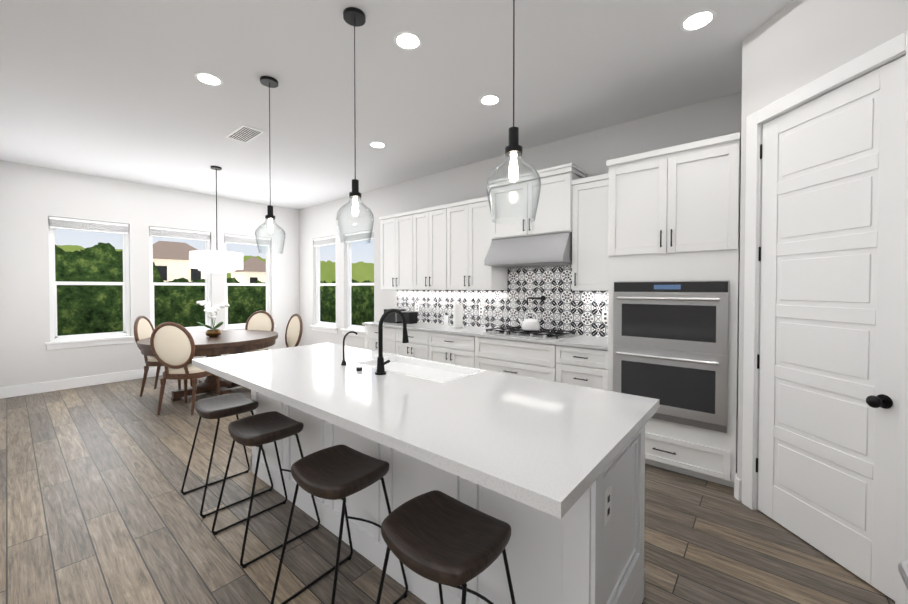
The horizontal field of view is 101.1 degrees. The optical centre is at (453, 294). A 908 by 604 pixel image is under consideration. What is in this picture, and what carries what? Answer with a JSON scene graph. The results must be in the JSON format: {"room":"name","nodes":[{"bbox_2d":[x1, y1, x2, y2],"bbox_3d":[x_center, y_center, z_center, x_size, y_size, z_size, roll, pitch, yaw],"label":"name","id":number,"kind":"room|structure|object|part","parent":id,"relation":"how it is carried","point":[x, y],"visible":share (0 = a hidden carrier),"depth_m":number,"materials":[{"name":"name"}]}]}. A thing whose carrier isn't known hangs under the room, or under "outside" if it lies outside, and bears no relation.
{"room":"kitchen","nodes":[
{"label":"kitchen","id":0,"kind":"room"},
{"bbox_2d":[0,160,299,387],"bbox_3d":[-6.141,-0.182,4.489,0.150,3.050,9.150,1,1,40],"label":"wall","id":1,"kind":"structure","parent":0,"point":[32,198],"depth_m":5.45,"materials":[{"name":"white paint"}]},
{"bbox_2d":[0,366,164,398],"bbox_3d":[-4.538,1.244,6.300,0.017,0.140,4.050,1,1,40],"label":"baseboard","id":2,"kind":"structure","parent":1,"relation":"attached to","point":[28,389],"depth_m":5.28,"materials":[{"name":"white wood"}]},
{"bbox_2d":[48,216,129,341],"bbox_3d":[-5.313,-0.208,5.473,0.118,1.730,0.850,1,1,40],"label":"window","id":3,"kind":"structure","parent":1,"relation":"in","point":[54,223],"depth_m":5.40,"materials":[{"name":"white plastic"}]},
{"bbox_2d":[45,336,134,349],"bbox_3d":[-5.268,0.706,5.450,0.115,0.104,0.950,1,1,40],"label":"sill","id":4,"kind":"structure","parent":1,"relation":"attached to","point":[86,342],"depth_m":5.39,"materials":[{"name":"white wood"}]},
{"bbox_2d":[149,226,210,330],"bbox_3d":[-4.613,-0.221,6.311,0.118,1.730,0.869,1,1,40],"label":"window","id":5,"kind":"structure","parent":1,"relation":"in","point":[177,233],"depth_m":6.25,"materials":[{"name":"white plastic"}]},
{"bbox_2d":[224,234,270,328],"bbox_3d":[-3.932,-0.234,7.126,0.118,1.730,0.842,1,1,40],"label":"window","id":6,"kind":"structure","parent":1,"relation":"in","point":[235,239],"depth_m":7.10,"materials":[{"name":"white plastic"}]},
{"bbox_2d":[222,325,275,329],"bbox_3d":[-3.887,0.679,7.103,0.115,0.104,0.942,1,1,40],"label":"sill","id":7,"kind":"structure","parent":1,"relation":"attached to","point":[241,328],"depth_m":6.88,"materials":[{"name":"white wood"}]},
{"bbox_2d":[379,211,413,291],"bbox_3d":[-0.699,-0.605,5.473,0.760,1.085,0.348,1,1,40],"label":"upper cabinet","id":8,"kind":"object","parent":0,"relation":"attached to","point":[396,230],"depth_m":5.34,"materials":[{"name":"white wood"}]},
{"bbox_2d":[0,0,793,209],"bbox_3d":[-2.621,-1.718,1.425,9.450,0.120,9.300,1,1,40],"label":"ceiling","id":9,"kind":"structure","parent":0,"point":[115,89],"depth_m":2.96,"materials":[{"name":"white paint"}]},
{"bbox_2d":[194,72,222,85],"bbox_3d":[-1.915,-1.679,2.921,0.190,0.006,0.190,1,1,40],"label":"recessed light","id":10,"kind":"object","parent":9,"relation":"in","point":[208,78],"visible":1,"depth_m":2.92,"materials":[{"name":"white plastic"}]},
{"bbox_2d":[189,166,242,272],"bbox_3d":[-3.215,-1.004,5.061,0.620,1.423,0.620,1,1,40],"label":"drum pendant light","id":11,"kind":"object","parent":9,"relation":"hanging from","point":[209,261],"visible":1,"depth_m":4.86,"materials":[{"name":"white fabric"},{"name":"black metal"}]},
{"bbox_3d":[-3.215,-0.429,5.070,0.620,0.274,0.620,1,1,40],"label":"lamp shade","id":12,"kind":"part","parent":11,"relation":"part of","materials":[{"name":"white fabric"}]},
{"bbox_2d":[226,125,263,142],"bbox_3d":[-2.217,-1.692,3.955,0.460,0.013,0.210,1,1,40],"label":"ceiling vent","id":13,"kind":"object","parent":9,"relation":"in","point":[244,133],"visible":1,"depth_m":3.92,"materials":[{"name":"white metal"}]},
{"bbox_2d":[255,76,285,253],"bbox_3d":[-1.454,-1.002,2.950,0.220,1.359,0.220,1,1,40],"label":"pendant light","id":14,"kind":"object","parent":9,"relation":"hanging from","point":[269,81],"visible":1,"depth_m":2.94,"materials":[{"name":"clear glass"}]},
{"bbox_3d":[-1.454,-0.465,2.959,0.220,0.285,0.220,1,1,40],"label":"lamp shade","id":15,"kind":"part","parent":14,"relation":"part of","materials":[{"name":"clear glass"}]},
{"bbox_3d":[-1.454,-0.538,2.958,0.040,0.115,0.040,1,1,40],"label":"bulb","id":16,"kind":"part","parent":14,"relation":"part of","materials":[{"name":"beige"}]},
{"bbox_2d":[336,7,373,243],"bbox_3d":[-0.596,-0.991,2.247,0.220,1.359,0.220,1,1,40],"label":"pendant light","id":17,"kind":"object","parent":9,"relation":"hanging from","point":[354,16],"visible":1,"depth_m":2.24,"materials":[{"name":"clear glass"}]},
{"bbox_3d":[-0.596,-0.454,2.255,0.220,0.285,0.220,1,1,40],"label":"lamp shade","id":18,"kind":"part","parent":17,"relation":"part of","materials":[{"name":"clear glass"}]},
{"bbox_3d":[-0.596,-0.527,2.254,0.040,0.115,0.040,1,1,40],"label":"bulb","id":19,"kind":"part","parent":17,"relation":"part of","materials":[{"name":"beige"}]},
{"bbox_2d":[369,141,385,147],"bbox_3d":[-0.870,-1.700,4.258,0.190,0.006,0.190,1,1,40],"label":"recessed light","id":20,"kind":"object","parent":9,"relation":"in","point":[375,144],"visible":1,"depth_m":4.24,"materials":[{"name":"white"}]},
{"bbox_2d":[393,31,421,50],"bbox_3d":[-0.304,-1.671,2.470,0.190,0.006,0.190,1,1,40],"label":"recessed light","id":21,"kind":"object","parent":9,"relation":"in","point":[407,40],"visible":1,"depth_m":2.46,"materials":[{"name":"white"}]},
{"bbox_2d":[479,94,500,105],"bbox_3d":[0.312,-1.684,3.245,0.190,0.006,0.190,1,1,40],"label":"recessed light","id":22,"kind":"object","parent":9,"relation":"in","point":[490,99],"visible":1,"depth_m":3.23,"materials":[{"name":"white plastic"}]},
{"bbox_2d":[487,0,540,222],"bbox_3d":[0.243,-0.979,1.519,0.220,1.359,0.220,1,1,40],"label":"pendant light","id":23,"kind":"object","parent":9,"relation":"hanging from","point":[513,150],"visible":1,"depth_m":1.51,"materials":[{"name":"clear glass"}]},
{"bbox_3d":[0.243,-0.515,1.527,0.040,0.115,0.040,1,1,40],"label":"bulb","id":24,"kind":"part","parent":23,"relation":"part of","materials":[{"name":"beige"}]},
{"bbox_3d":[0.243,-0.442,1.528,0.220,0.285,0.220,1,1,40],"label":"lamp shade","id":25,"kind":"part","parent":23,"relation":"part of","materials":[{"name":"clear glass"}]},
{"bbox_2d":[680,9,716,31],"bbox_3d":[1.489,-1.668,2.282,0.190,0.006,0.190,1,1,40],"label":"recessed light","id":26,"kind":"object","parent":9,"relation":"in","point":[698,20],"visible":1,"depth_m":2.27,"materials":[{"name":"white plastic"}]},
{"bbox_2d":[414,204,449,291],"bbox_3d":[-0.220,-0.599,5.072,0.733,1.085,0.348,1,1,40],"label":"upper cabinet","id":27,"kind":"object","parent":0,"relation":"attached to","point":[432,224],"depth_m":4.91,"materials":[{"name":"white wood"}]},
{"bbox_2d":[0,375,894,603],"bbox_3d":[-2.621,1.452,1.476,9.450,0.120,9.300,1,1,40],"label":"floor","id":28,"kind":"structure","parent":0,"point":[97,506],"depth_m":2.17,"materials":[{"name":"brown wood"}]},
{"bbox_2d":[134,316,191,396],"bbox_3d":[-3.947,0.811,5.102,0.572,1.048,0.500,0,1,-17],"label":"chair","id":29,"kind":"object","parent":28,"relation":"on","point":[143,327],"visible":0.44,"depth_m":4.93,"materials":[{"name":"beige fabric"}]},
{"bbox_2d":[150,322,219,415],"bbox_3d":[-3.099,0.824,4.347,0.500,1.048,0.571,0,1,1],"label":"chair","id":30,"kind":"object","parent":28,"relation":"on","point":[172,345],"visible":0.83,"depth_m":4.12,"materials":[{"name":"beige fabric"}]},
{"bbox_2d":[137,300,277,400],"bbox_3d":[-3.251,0.709,5.053,1.580,1.250,1.580,1,1,40],"label":"dining table","id":31,"kind":"object","parent":28,"relation":"on","point":[213,342],"visible":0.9,"depth_m":4.87,"materials":[{"name":"brown wood"}]},
{"bbox_2d":[196,300,229,336],"bbox_3d":[-3.250,0.329,5.024,0.420,0.489,0.320,1,1,40],"label":"potted plant","id":32,"kind":"object","parent":31,"relation":"on","point":[213,332],"depth_m":4.99,"materials":[{"name":"white plant"}]},
{"bbox_2d":[181,393,272,517],"bbox_3d":[-1.565,1.055,2.585,0.422,0.637,0.447,1,1,40],"label":"stool","id":33,"kind":"object","parent":28,"relation":"on","point":[222,406],"visible":1,"depth_m":2.55,"materials":[{"name":"brown leather"}]},
{"bbox_2d":[230,311,273,354],"bbox_3d":[-3.182,0.799,5.863,0.500,1.048,0.572,0,1,5],"label":"chair","id":34,"kind":"object","parent":28,"relation":"on","point":[260,320],"visible":0.27,"depth_m":6.07,"materials":[{"name":"beige fabric"}]},
{"bbox_2d":[212,411,319,568],"bbox_3d":[-1.088,1.062,2.173,0.422,0.637,0.447,1,1,39],"label":"stool","id":35,"kind":"object","parent":28,"relation":"on","point":[259,430],"visible":1,"depth_m":2.14,"materials":[{"name":"brown leather"}]},
{"bbox_2d":[285,313,302,347],"bbox_3d":[-2.474,0.809,5.252,0.500,1.048,0.572,1,1,43],"label":"chair","id":36,"kind":"object","parent":28,"relation":"on","point":[293,332],"visible":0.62,"depth_m":5.36,"materials":[{"name":"beige fabric"}]},
{"bbox_2d":[270,444,407,603],"bbox_3d":[-0.504,1.070,1.672,0.422,0.637,0.447,1,1,36],"label":"stool","id":37,"kind":"object","parent":28,"relation":"on","point":[340,471],"visible":0.98,"depth_m":1.64,"materials":[{"name":"brown leather"}]},
{"bbox_2d":[362,324,397,354],"bbox_3d":[-0.812,0.886,5.409,0.731,0.885,0.628,1,1,40],"label":"base cabinet","id":38,"kind":"object","parent":28,"relation":"on","point":[390,335],"depth_m":5.12,"materials":[{"name":"white wood"}]},
{"bbox_2d":[398,328,429,359],"bbox_3d":[-0.348,0.892,5.021,0.722,0.885,0.628,1,1,40],"label":"base cabinet","id":39,"kind":"object","parent":28,"relation":"on","point":[418,346],"depth_m":4.73,"materials":[{"name":"white wood"}]},
{"bbox_2d":[376,490,515,603],"bbox_3d":[-0.025,1.077,1.246,0.422,0.637,0.447,1,1,40],"label":"stool","id":40,"kind":"object","parent":28,"relation":"on","point":[440,538],"visible":1,"depth_m":1.20,"materials":[{"name":"brown leather"}]},
{"bbox_2d":[250,389,644,603],"bbox_3d":[-0.343,0.941,2.291,2.620,0.875,0.675,1,1,40],"label":"kitchen island","id":41,"kind":"object","parent":28,"relation":"on","point":[595,555],"depth_m":1.52,"materials":[{"name":"white paint"}]},
{"bbox_2d":[192,343,659,520],"bbox_3d":[-0.457,0.486,2.148,2.720,0.040,1.050,1,1,40],"label":"island countertop","id":42,"kind":"structure","parent":41,"relation":"on","point":[541,445],"depth_m":1.48,"materials":[{"name":"white stone"}]},
{"bbox_2d":[340,331,359,364],"bbox_3d":[-0.688,0.353,2.462,0.034,0.216,0.123,1,1,40],"label":"faucet","id":43,"kind":"object","parent":42,"relation":"on","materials":[{"name":"black metal"}]},
{"bbox_2d":[372,309,408,376],"bbox_3d":[-0.351,0.276,2.228,0.110,0.377,0.248,1,1,40],"label":"faucet","id":44,"kind":"object","parent":42,"relation":"on","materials":[{"name":"black metal"}]},
{"bbox_2d":[352,355,483,380],"bbox_3d":[-0.244,0.589,2.381,0.818,0.257,0.397,1,1,40],"label":"sink","id":45,"kind":"object","parent":42,"relation":"in","point":[415,367],"depth_m":2.44,"materials":[{"name":"white ceramic"}]},
{"bbox_2d":[430,332,473,367],"bbox_3d":[0.131,0.899,4.621,0.771,0.885,0.628,1,1,40],"label":"base cabinet","id":46,"kind":"object","parent":28,"relation":"on","point":[444,348],"depth_m":4.33,"materials":[{"name":"white wood"}]},
{"bbox_2d":[474,336,557,381],"bbox_3d":[0.768,0.907,4.089,1.011,0.885,0.628,1,1,40],"label":"base cabinet","id":47,"kind":"object","parent":28,"relation":"on","point":[516,357],"depth_m":3.78,"materials":[{"name":"white wood"}]},
{"bbox_2d":[370,320,601,347],"bbox_3d":[0.209,0.442,4.535,3.450,0.030,0.648,1,1,40],"label":"countertop","id":48,"kind":"structure","parent":47,"relation":"on","point":[568,338],"depth_m":3.99,"materials":[{"name":"white stone"}]},
{"bbox_2d":[383,308,405,323],"bbox_3d":[-0.866,0.317,5.453,0.290,0.189,0.190,1,1,40],"label":"toaster oven","id":49,"kind":"object","parent":48,"relation":"on","point":[393,318],"depth_m":5.35,"materials":[{"name":"black metal"}]},
{"bbox_2d":[482,326,578,340],"bbox_3d":[0.813,0.413,4.025,0.880,0.045,0.510,1,1,40],"label":"cooktop","id":50,"kind":"object","parent":48,"relation":"in","point":[532,333],"depth_m":3.92,"materials":[{"name":"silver metal"}]},
{"bbox_2d":[518,312,539,330],"bbox_3d":[0.810,0.289,4.064,0.256,0.200,0.200,1,1,40],"label":"kettle","id":51,"kind":"object","parent":50,"relation":"on","point":[529,324],"depth_m":3.98,"materials":[{"name":"white ceramic"}]},
{"bbox_2d":[558,344,601,389],"bbox_3d":[1.347,0.915,3.604,0.500,0.885,0.628,1,1,40],"label":"base cabinet","id":52,"kind":"object","parent":28,"relation":"on","point":[576,366],"depth_m":3.37,"materials":[{"name":"white wood"}]},
{"bbox_2d":[602,132,740,487],"bbox_3d":[1.837,0.128,3.109,0.870,2.475,0.740,1,1,40],"label":"tall cabinet","id":53,"kind":"object","parent":28,"relation":"on","point":[622,275],"depth_m":2.78,"materials":[{"name":"white wood"}]},
{"bbox_2d":[613,280,728,432],"bbox_3d":[1.612,0.435,2.844,0.769,1.069,0.148,1,1,40],"label":"wall oven","id":54,"kind":"object","parent":53,"relation":"in","point":[671,337],"depth_m":2.78,"materials":[{"name":"silver metal"}]},
{"bbox_2d":[450,196,509,291],"bbox_3d":[0.258,-0.592,4.673,0.757,1.085,0.348,1,1,40],"label":"upper cabinet","id":55,"kind":"object","parent":0,"relation":"attached to","point":[468,218],"depth_m":4.51,"materials":[{"name":"white wood"}]},
{"bbox_2d":[299,91,741,348],"bbox_3d":[0.370,-0.189,4.913,9.300,3.050,0.150,1,1,40],"label":"wall","id":56,"kind":"structure","parent":0,"point":[591,153],"depth_m":5.09,"materials":[{"name":"white paint"}]},
{"bbox_2d":[310,325,336,332],"bbox_3d":[-2.511,0.677,7.253,0.905,0.104,0.115,1,1,40],"label":"sill","id":57,"kind":"structure","parent":56,"relation":"attached to","point":[329,329],"depth_m":7.20,"materials":[{"name":"white wood"}]},
{"bbox_2d":[314,236,335,326],"bbox_3d":[-2.473,-0.237,7.283,0.805,1.730,0.118,1,1,40],"label":"window","id":58,"kind":"structure","parent":56,"relation":"in","point":[323,241],"depth_m":7.49,"materials":[{"name":"white plastic"}]},
{"bbox_2d":[340,328,364,336],"bbox_3d":[-1.663,0.688,6.545,0.975,0.104,0.115,1,1,40],"label":"sill","id":59,"kind":"structure","parent":56,"relation":"attached to","point":[361,333],"depth_m":6.58,"materials":[{"name":"white"}]},
{"bbox_2d":[345,229,373,330],"bbox_3d":[-1.625,-0.225,6.575,0.875,1.730,0.118,1,1,40],"label":"window","id":60,"kind":"structure","parent":56,"relation":"in","point":[357,235],"depth_m":6.82,"materials":[{"name":"white plastic"}]},
{"bbox_2d":[482,220,569,267],"bbox_3d":[0.857,-0.505,4.063,0.920,0.371,0.518,1,1,40],"label":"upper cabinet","id":61,"kind":"object","parent":0,"relation":"attached to","point":[527,245],"depth_m":3.92,"materials":[{"name":"white metal"}]},
{"bbox_2d":[484,232,571,267],"bbox_3d":[0.857,-0.466,4.064,0.920,0.310,0.518,1,1,40],"label":"range hood","id":62,"kind":"object","parent":61,"relation":"attached to","point":[535,249],"depth_m":3.90,"materials":[{"name":"silver metal"}]},
{"bbox_2d":[490,163,585,231],"bbox_3d":[0.902,-0.952,4.110,0.945,0.657,0.378,1,1,40],"label":"upper cabinet","id":63,"kind":"object","parent":0,"relation":"attached to","point":[556,199],"depth_m":3.89,"materials":[{"name":"white wood"}]},
{"bbox_2d":[570,174,605,291],"bbox_3d":[1.451,-0.576,3.676,0.463,1.085,0.348,1,1,40],"label":"upper cabinet","id":64,"kind":"object","parent":0,"relation":"attached to","point":[588,238],"depth_m":3.59,"materials":[{"name":"white wood"}]},
{"bbox_2d":[737,0,907,500],"bbox_3d":[2.004,-0.142,1.988,0.120,3.050,1.025,0,1,-4],"label":"wall","id":65,"kind":"structure","parent":0,"point":[793,46],"depth_m":2.10,"materials":[{"name":"white paint"}]},
{"bbox_2d":[742,30,907,603],"bbox_3d":[1.994,0.121,2.002,0.138,2.525,0.890,0,1,-4],"label":"door frame","id":66,"kind":"structure","parent":65,"relation":"attached to","point":[889,51],"depth_m":2.19,"materials":[{"name":"white wood"}]},
{"bbox_2d":[756,55,905,600],"bbox_3d":[1.965,0.161,1.999,0.536,2.429,0.556,1,1,40],"label":"pantry door","id":67,"kind":"structure","parent":65,"relation":"in","point":[830,259],"depth_m":1.92,"materials":[{"name":"white wood"}]},
{"bbox_2d":[898,561,907,589],"bbox_3d":[1.357,0.508,0.424,1.017,1.760,0.930,1,1,40],"label":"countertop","id":68,"kind":"structure","parent":0,"point":[903,568],"depth_m":0.99,"materials":[{"name":"white stone"}]},
{"label":"outside","id":69,"kind":"structure","parent":0,"visible":0},
{"bbox_2d":[153,241,265,282],"bbox_3d":[-3.099,0.784,20.612,24.933,6.600,7.113,0,1,-7],"label":"house","id":70,"kind":"structure","parent":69,"point":[171,260],"depth_m":17.25,"materials":[{"name":"beige"}]},
{"bbox_2d":[55,227,373,282],"bbox_3d":[-2.615,-10.596,0.626,70.000,36.000,90.000,1,1,40],"label":"sky","id":71,"kind":"structure","parent":69,"point":[362,254],"depth_m":35.22,"materials":[{"name":"white"}]},
{"bbox_2d":[55,242,373,335],"bbox_3d":[-1.848,-3.587,0.097,36.000,18.000,50.000,1,1,40],"label":"trees","id":72,"kind":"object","parent":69,"point":[86,309],"depth_m":14.65,"materials":[{"name":"green plant"}]}
]}

